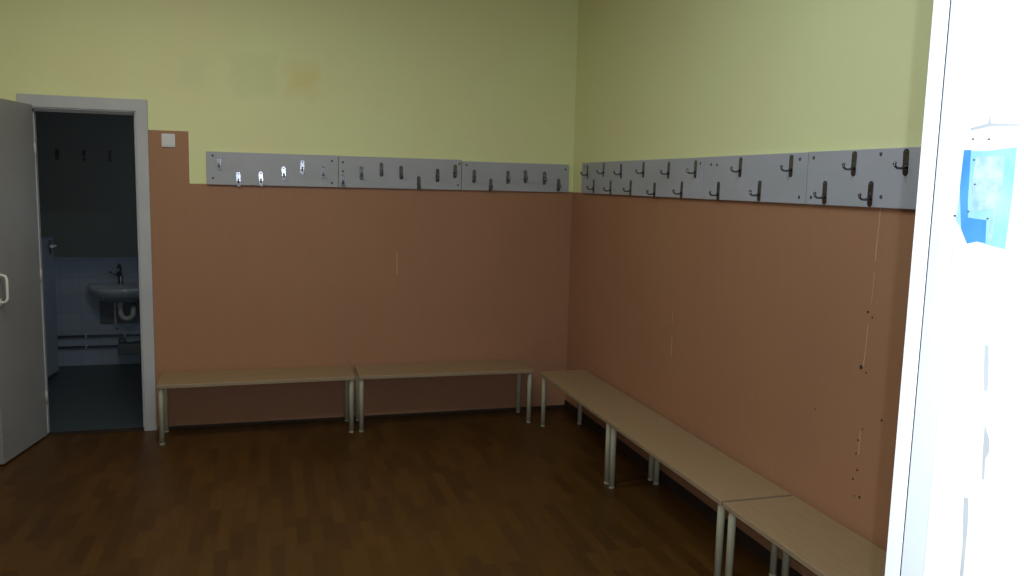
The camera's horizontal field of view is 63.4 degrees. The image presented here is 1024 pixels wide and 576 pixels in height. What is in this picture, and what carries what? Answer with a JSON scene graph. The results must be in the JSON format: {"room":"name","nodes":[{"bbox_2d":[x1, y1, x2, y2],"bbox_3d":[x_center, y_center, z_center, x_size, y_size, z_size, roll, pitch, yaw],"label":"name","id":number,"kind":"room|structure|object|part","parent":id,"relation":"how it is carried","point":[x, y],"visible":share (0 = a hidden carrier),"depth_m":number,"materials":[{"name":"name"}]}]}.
{"room":"changing room","nodes":[
{"label":"changing room","id":0,"kind":"room"},
{"bbox_2d":[35,111,140,365],"bbox_3d":[-3.091,-0.917,7.049,1.900,3.150,0.100,-1,7,-16],"label":"wall","id":1,"kind":"structure","parent":0,"point":[88,208],"depth_m":6.92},
{"bbox_2d":[55,149,58,159],"bbox_3d":[-3.713,-1.089,6.761,0.025,0.092,0.053,-1,7,-16],"label":"coat hook","id":2,"kind":"object","parent":1,"relation":"attached to","point":[56,150],"visible":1,"depth_m":6.78,"materials":[{"name":"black metal"}]},
{"bbox_2d":[82,150,85,160],"bbox_3d":[-3.522,-1.092,6.818,0.025,0.092,0.053,-1,7,-16],"label":"coat hook","id":3,"kind":"object","parent":1,"relation":"attached to","point":[83,151],"visible":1,"depth_m":6.84,"materials":[{"name":"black metal"}]},
{"bbox_2d":[58,345,117,348],"bbox_3d":[-3.073,0.490,7.168,1.530,0.026,0.043,-1,7,-16],"label":"pipe","id":4,"kind":"object","parent":1,"relation":"attached to","point":[86,346],"visible":0.27,"depth_m":7.00,"materials":[{"name":"grey metal"}]},
{"bbox_2d":[58,333,140,337],"bbox_3d":[-3.071,0.398,7.156,1.530,0.026,0.043,-1,7,-16],"label":"pipe","id":5,"kind":"object","parent":1,"relation":"attached to","point":[124,334],"visible":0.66,"depth_m":7.01,"materials":[{"name":"grey metal"}]},
{"bbox_2d":[108,151,111,161],"bbox_3d":[-3.334,-1.094,6.873,0.025,0.092,0.053,-1,7,-16],"label":"coat hook","id":6,"kind":"object","parent":1,"relation":"attached to","point":[109,152],"visible":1,"depth_m":6.89,"materials":[{"name":"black metal"}]},
{"bbox_2d":[87,264,139,328],"bbox_3d":[-3.230,0.095,6.870,0.560,0.571,0.422,-1,7,-16],"label":"sink","id":7,"kind":"object","parent":1,"relation":"attached to","point":[119,301],"visible":0.88,"depth_m":6.94,"materials":[{"name":"ceramic"}]},
{"bbox_2d":[87,283,138,302],"bbox_3d":[-3.228,0.056,6.864,0.560,0.148,0.420,-1,7,-16],"label":"basin","id":8,"kind":"object","parent":7,"relation":"in","point":[104,292],"depth_m":6.75,"materials":[{"name":"ceramic"}]},
{"bbox_2d":[110,264,123,283],"bbox_3d":[-3.314,-0.115,6.939,0.110,0.176,0.148,-1,7,-16],"label":"tap","id":9,"kind":"object","parent":7,"relation":"on","point":[119,269],"depth_m":6.98,"materials":[{"name":"grey metal"}]},
{"bbox_2d":[118,338,140,354],"bbox_3d":[-3.152,0.486,7.082,0.370,0.135,0.161,-1,7,-16],"label":"box","id":10,"kind":"object","parent":1,"relation":"attached to","point":[124,348],"visible":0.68,"depth_m":6.99,"materials":[{"name":"grey plastic"}]},
{"bbox_3d":[-3.294,0.446,7.013,0.060,0.045,0.058,-1,7,-16],"label":"valve knob","id":11,"kind":"part","parent":10,"relation":"part of","materials":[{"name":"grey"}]},
{"bbox_2d":[0,0,578,429],"bbox_3d":[-1.863,-0.664,5.280,4.750,3.150,0.101,-1,7,-16],"label":"wall","id":12,"kind":"structure","parent":0,"point":[245,277],"depth_m":5.45,"materials":[{"name":"paint"}]},
{"bbox_2d":[0,98,47,463],"bbox_3d":[-2.809,-0.051,4.731,0.088,2.001,0.548,1,7,-6],"label":"door","id":13,"kind":"structure","parent":12,"relation":"in","point":[23,423],"depth_m":4.74,"materials":[{"name":"white paint"}]},
{"bbox_3d":[-2.766,0.005,4.513,0.050,0.164,0.015,1,7,-6],"label":"handle","id":14,"kind":"part","parent":13,"relation":"part of","materials":[{"name":"beige plastic"}]},
{"bbox_2d":[16,93,156,432],"bbox_3d":[-2.599,-0.120,5.127,0.705,2.073,0.114,-1,7,-16],"label":"door frame","id":15,"kind":"structure","parent":12,"relation":"attached to","point":[137,108],"depth_m":5.10,"materials":[{"name":"white paint"}]},
{"bbox_2d":[161,133,174,146],"bbox_3d":[-2.118,-0.909,5.113,0.078,0.082,0.014,-1,7,-16],"label":"light switch","id":16,"kind":"object","parent":12,"relation":"attached to","point":[168,140],"visible":1,"depth_m":5.11,"materials":[{"name":"white plastic"}]},
{"bbox_2d":[206,151,337,186],"bbox_3d":[-1.516,-0.748,5.281,0.809,0.214,0.073,-1,7,-16],"label":"coat rack","id":17,"kind":"object","parent":12,"relation":"attached to","point":[222,168],"visible":1,"depth_m":5.29,"materials":[{"name":"grey paint"}]},
{"bbox_2d":[158,405,563,429],"bbox_3d":[-0.937,0.884,5.704,2.771,0.020,0.010,-1,7,-16],"label":"baseboard","id":18,"kind":"structure","parent":12,"relation":"attached to","point":[550,406],"depth_m":5.64,"materials":[{"name":"brown wood"}]},
{"bbox_2d":[338,156,460,189],"bbox_3d":[-0.733,-0.759,5.512,0.819,0.210,0.073,-1,7,-16],"label":"coat rack","id":19,"kind":"object","parent":12,"relation":"attached to","point":[354,171],"visible":1,"depth_m":5.52,"materials":[{"name":"grey paint"}]},
{"bbox_2d":[461,161,568,191],"bbox_3d":[0.035,-0.763,5.739,0.776,0.204,0.073,-1,7,-16],"label":"coat rack","id":20,"kind":"object","parent":12,"relation":"attached to","point":[483,176],"visible":1,"depth_m":5.75,"materials":[{"name":"grey paint"}]},
{"bbox_2d":[0,363,780,575],"bbox_3d":[-1.474,1.116,4.035,4.750,0.050,7.060,-1,7,-16],"label":"floor","id":21,"kind":"structure","parent":0,"point":[495,493],"depth_m":4.22,"materials":[{"name":"laminate"}]},
{"bbox_2d":[41,236,58,376],"bbox_3d":[-3.576,0.172,6.309,0.084,1.090,0.720,0,7,-11],"label":"door","id":22,"kind":"structure","parent":21,"relation":"on","point":[48,246],"depth_m":6.52,"materials":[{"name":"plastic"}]},
{"bbox_2d":[46,427,143,435],"bbox_3d":[-2.620,0.907,5.242,0.569,0.006,0.065,-1,7,-16],"label":"threshold","id":23,"kind":"object","parent":21,"relation":"on","point":[138,428],"visible":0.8,"depth_m":5.23,"materials":[{"name":"grey metal"}]},
{"bbox_2d":[156,366,354,444],"bbox_3d":[-1.614,0.739,5.298,1.173,0.376,0.328,-1,8,-17],"label":"bench","id":24,"kind":"object","parent":21,"relation":"on","point":[167,381],"visible":1,"depth_m":5.24,"materials":[{"name":"brown wood"}]},
{"bbox_3d":[-2.115,0.769,5.005,0.031,0.340,0.032,-1,8,-17],"label":"leg","id":25,"kind":"part","parent":24,"relation":"part of","materials":[{"name":"grey metal"}]},
{"bbox_3d":[-2.194,0.735,5.256,0.031,0.340,0.032,-1,8,-17],"label":"leg","id":26,"kind":"part","parent":24,"relation":"part of","materials":[{"name":"grey metal"}]},
{"bbox_3d":[-1.610,0.564,5.276,1.172,0.024,0.327,-1,8,-17],"label":"seat","id":27,"kind":"part","parent":24,"relation":"part of","materials":[{"name":"brown wood"}]},
{"bbox_3d":[-1.113,0.720,5.593,0.031,0.340,0.032,-1,8,-17],"label":"leg","id":28,"kind":"part","parent":24,"relation":"part of","materials":[{"name":"grey metal"}]},
{"bbox_3d":[-1.034,0.753,5.342,0.031,0.340,0.032,-1,8,-17],"label":"leg","id":29,"kind":"part","parent":24,"relation":"part of","materials":[{"name":"grey metal"}]},
{"bbox_2d":[354,360,533,431],"bbox_3d":[-0.463,0.724,5.639,1.173,0.376,0.328,-1,7,-16],"label":"bench","id":30,"kind":"object","parent":21,"relation":"on","point":[439,369],"visible":1,"depth_m":5.59,"materials":[{"name":"beige wood"}]},
{"bbox_3d":[-1.044,0.719,5.615,0.031,0.340,0.032,-1,7,-16],"label":"leg","id":31,"kind":"part","parent":30,"relation":"part of","materials":[{"name":"grey metal"}]},
{"bbox_3d":[-0.973,0.752,5.362,0.031,0.340,0.032,-1,7,-16],"label":"leg","id":32,"kind":"part","parent":30,"relation":"part of","materials":[{"name":"grey metal"}]},
{"bbox_3d":[-0.458,0.550,5.618,1.172,0.024,0.327,-1,7,-16],"label":"seat","id":33,"kind":"part","parent":30,"relation":"part of","materials":[{"name":"brown wood"}]},
{"bbox_3d":[0.048,0.708,5.919,0.031,0.340,0.032,-1,7,-16],"label":"leg","id":34,"kind":"part","parent":30,"relation":"part of","materials":[{"name":"grey metal"}]},
{"bbox_3d":[0.118,0.742,5.665,0.031,0.340,0.032,-1,7,-16],"label":"leg","id":35,"kind":"part","parent":30,"relation":"part of","materials":[{"name":"grey metal"}]},
{"bbox_2d":[539,369,661,484],"bbox_3d":[0.499,0.818,5.085,0.328,0.376,1.173,-1,7,-16],"label":"bench","id":36,"kind":"object","parent":21,"relation":"on","point":[597,396],"visible":0.91,"depth_m":4.94,"materials":[{"name":"brown wood"}]},
{"bbox_3d":[0.213,0.754,5.585,0.032,0.340,0.031,-1,7,-16],"label":"leg","id":37,"kind":"part","parent":36,"relation":"part of","materials":[{"name":"grey metal"}]},
{"bbox_3d":[0.468,0.751,5.660,0.032,0.340,0.031,-1,7,-16],"label":"leg","id":38,"kind":"part","parent":36,"relation":"part of","materials":[{"name":"grey metal"}]},
{"bbox_3d":[0.504,0.644,5.063,0.327,0.024,1.172,-1,7,-16],"label":"seat","id":39,"kind":"part","parent":36,"relation":"part of","materials":[{"name":"brown wood"}]},
{"bbox_3d":[0.525,0.894,4.534,0.032,0.340,0.031,-1,7,-16],"label":"leg","id":40,"kind":"part","parent":36,"relation":"part of","materials":[{"name":"grey metal"}]},
{"bbox_3d":[0.779,0.891,4.609,0.032,0.340,0.031,-1,7,-16],"label":"leg","id":41,"kind":"part","parent":36,"relation":"part of","materials":[{"name":"grey metal"}]},
{"bbox_2d":[607,417,790,575],"bbox_3d":[0.830,0.967,3.970,0.328,0.376,1.173,-1,7,-16],"label":"bench","id":42,"kind":"object","parent":21,"relation":"on","point":[721,478],"visible":0.91,"depth_m":3.79,"materials":[{"name":"beige wood"}]},
{"bbox_3d":[0.544,0.903,4.470,0.032,0.340,0.031,-1,7,-16],"label":"leg","id":43,"kind":"part","parent":42,"relation":"part of","materials":[{"name":"grey metal"}]},
{"bbox_3d":[0.798,0.900,4.545,0.032,0.340,0.031,-1,7,-16],"label":"leg","id":44,"kind":"part","parent":42,"relation":"part of","materials":[{"name":"grey metal"}]},
{"bbox_3d":[0.835,0.792,3.948,0.327,0.024,1.172,-1,7,-16],"label":"seat","id":45,"kind":"part","parent":42,"relation":"part of","materials":[{"name":"brown wood"}]},
{"bbox_3d":[0.856,1.043,3.419,0.032,0.340,0.031,-1,7,-16],"label":"leg","id":46,"kind":"part","parent":42,"relation":"part of","materials":[{"name":"grey metal"}]},
{"bbox_3d":[1.110,1.040,3.494,0.032,0.340,0.031,-1,7,-16],"label":"leg","id":47,"kind":"part","parent":42,"relation":"part of","materials":[{"name":"grey metal"}]},
{"bbox_2d":[723,496,886,575],"bbox_3d":[1.165,1.118,2.838,0.328,0.376,1.173,-1,7,-17],"label":"bench","id":48,"kind":"object","parent":21,"relation":"on","point":[821,544],"visible":0.98,"depth_m":3.04,"materials":[{"name":"beige wood"}]},
{"bbox_3d":[0.878,1.054,3.338,0.032,0.340,0.031,-1,7,-17],"label":"leg","id":49,"kind":"part","parent":48,"relation":"part of","materials":[{"name":"grey metal"}]},
{"bbox_3d":[1.133,1.051,3.413,0.032,0.340,0.031,-1,7,-17],"label":"leg","id":50,"kind":"part","parent":48,"relation":"part of","materials":[{"name":"grey metal"}]},
{"bbox_2d":[565,0,933,575],"bbox_3d":[1.176,-0.371,3.560,0.101,3.150,5.160,-1,7,-16],"label":"wall","id":51,"kind":"structure","parent":0,"point":[772,335],"depth_m":3.69,"materials":[{"name":"paint"}]},
{"bbox_2d":[580,157,704,198],"bbox_3d":[0.693,-0.641,4.881,0.073,0.218,1.653,-1,7,-16],"label":"coat rack","id":52,"kind":"object","parent":51,"relation":"attached to","point":[680,178],"visible":1,"depth_m":4.68,"materials":[{"name":"grey paint"}]},
{"bbox_2d":[564,400,801,575],"bbox_3d":[1.075,1.158,3.769,0.012,0.060,4.866,-1,7,-16],"label":"baseboard","id":53,"kind":"structure","parent":51,"relation":"attached to","point":[753,546],"depth_m":4.30,"materials":[{"name":"brown wood"}]},
{"bbox_2d":[703,152,808,203],"bbox_3d":[1.044,-0.487,3.698,0.073,0.212,0.820,-1,7,-16],"label":"coat rack","id":54,"kind":"object","parent":51,"relation":"attached to","point":[781,177],"visible":1,"depth_m":3.63,"materials":[{"name":"grey paint"}]},
{"bbox_2d":[806,147,920,209],"bbox_3d":[1.280,-0.384,2.900,0.073,0.207,0.849,-1,7,-16],"label":"coat rack","id":55,"kind":"object","parent":51,"relation":"attached to","point":[883,177],"visible":0.73,"depth_m":2.98,"materials":[{"name":"grey paint"}]},
{"bbox_3d":[-0.444,-0.026,0.495,4.750,3.150,0.156,-1,7,-16],"label":"wall","id":56,"kind":"structure","parent":0,"visible":0},
{"bbox_2d":[885,0,1023,575],"bbox_3d":[-0.008,0.485,0.689,0.975,2.110,0.170,-1,7,-16],"label":"door frame","id":57,"kind":"structure","parent":56,"relation":"attached to","point":[975,527],"depth_m":0.77,"materials":[{"name":"white paint"}]},
{"bbox_2d":[953,138,1016,248],"bbox_3d":[0.423,-0.086,0.745,0.002,0.098,0.061,-1,7,-16],"label":"poster","id":58,"kind":"object","parent":56,"relation":"attached to","point":[987,177],"visible":1,"depth_m":0.74,"materials":[{"name":"blue paper"}]}
]}

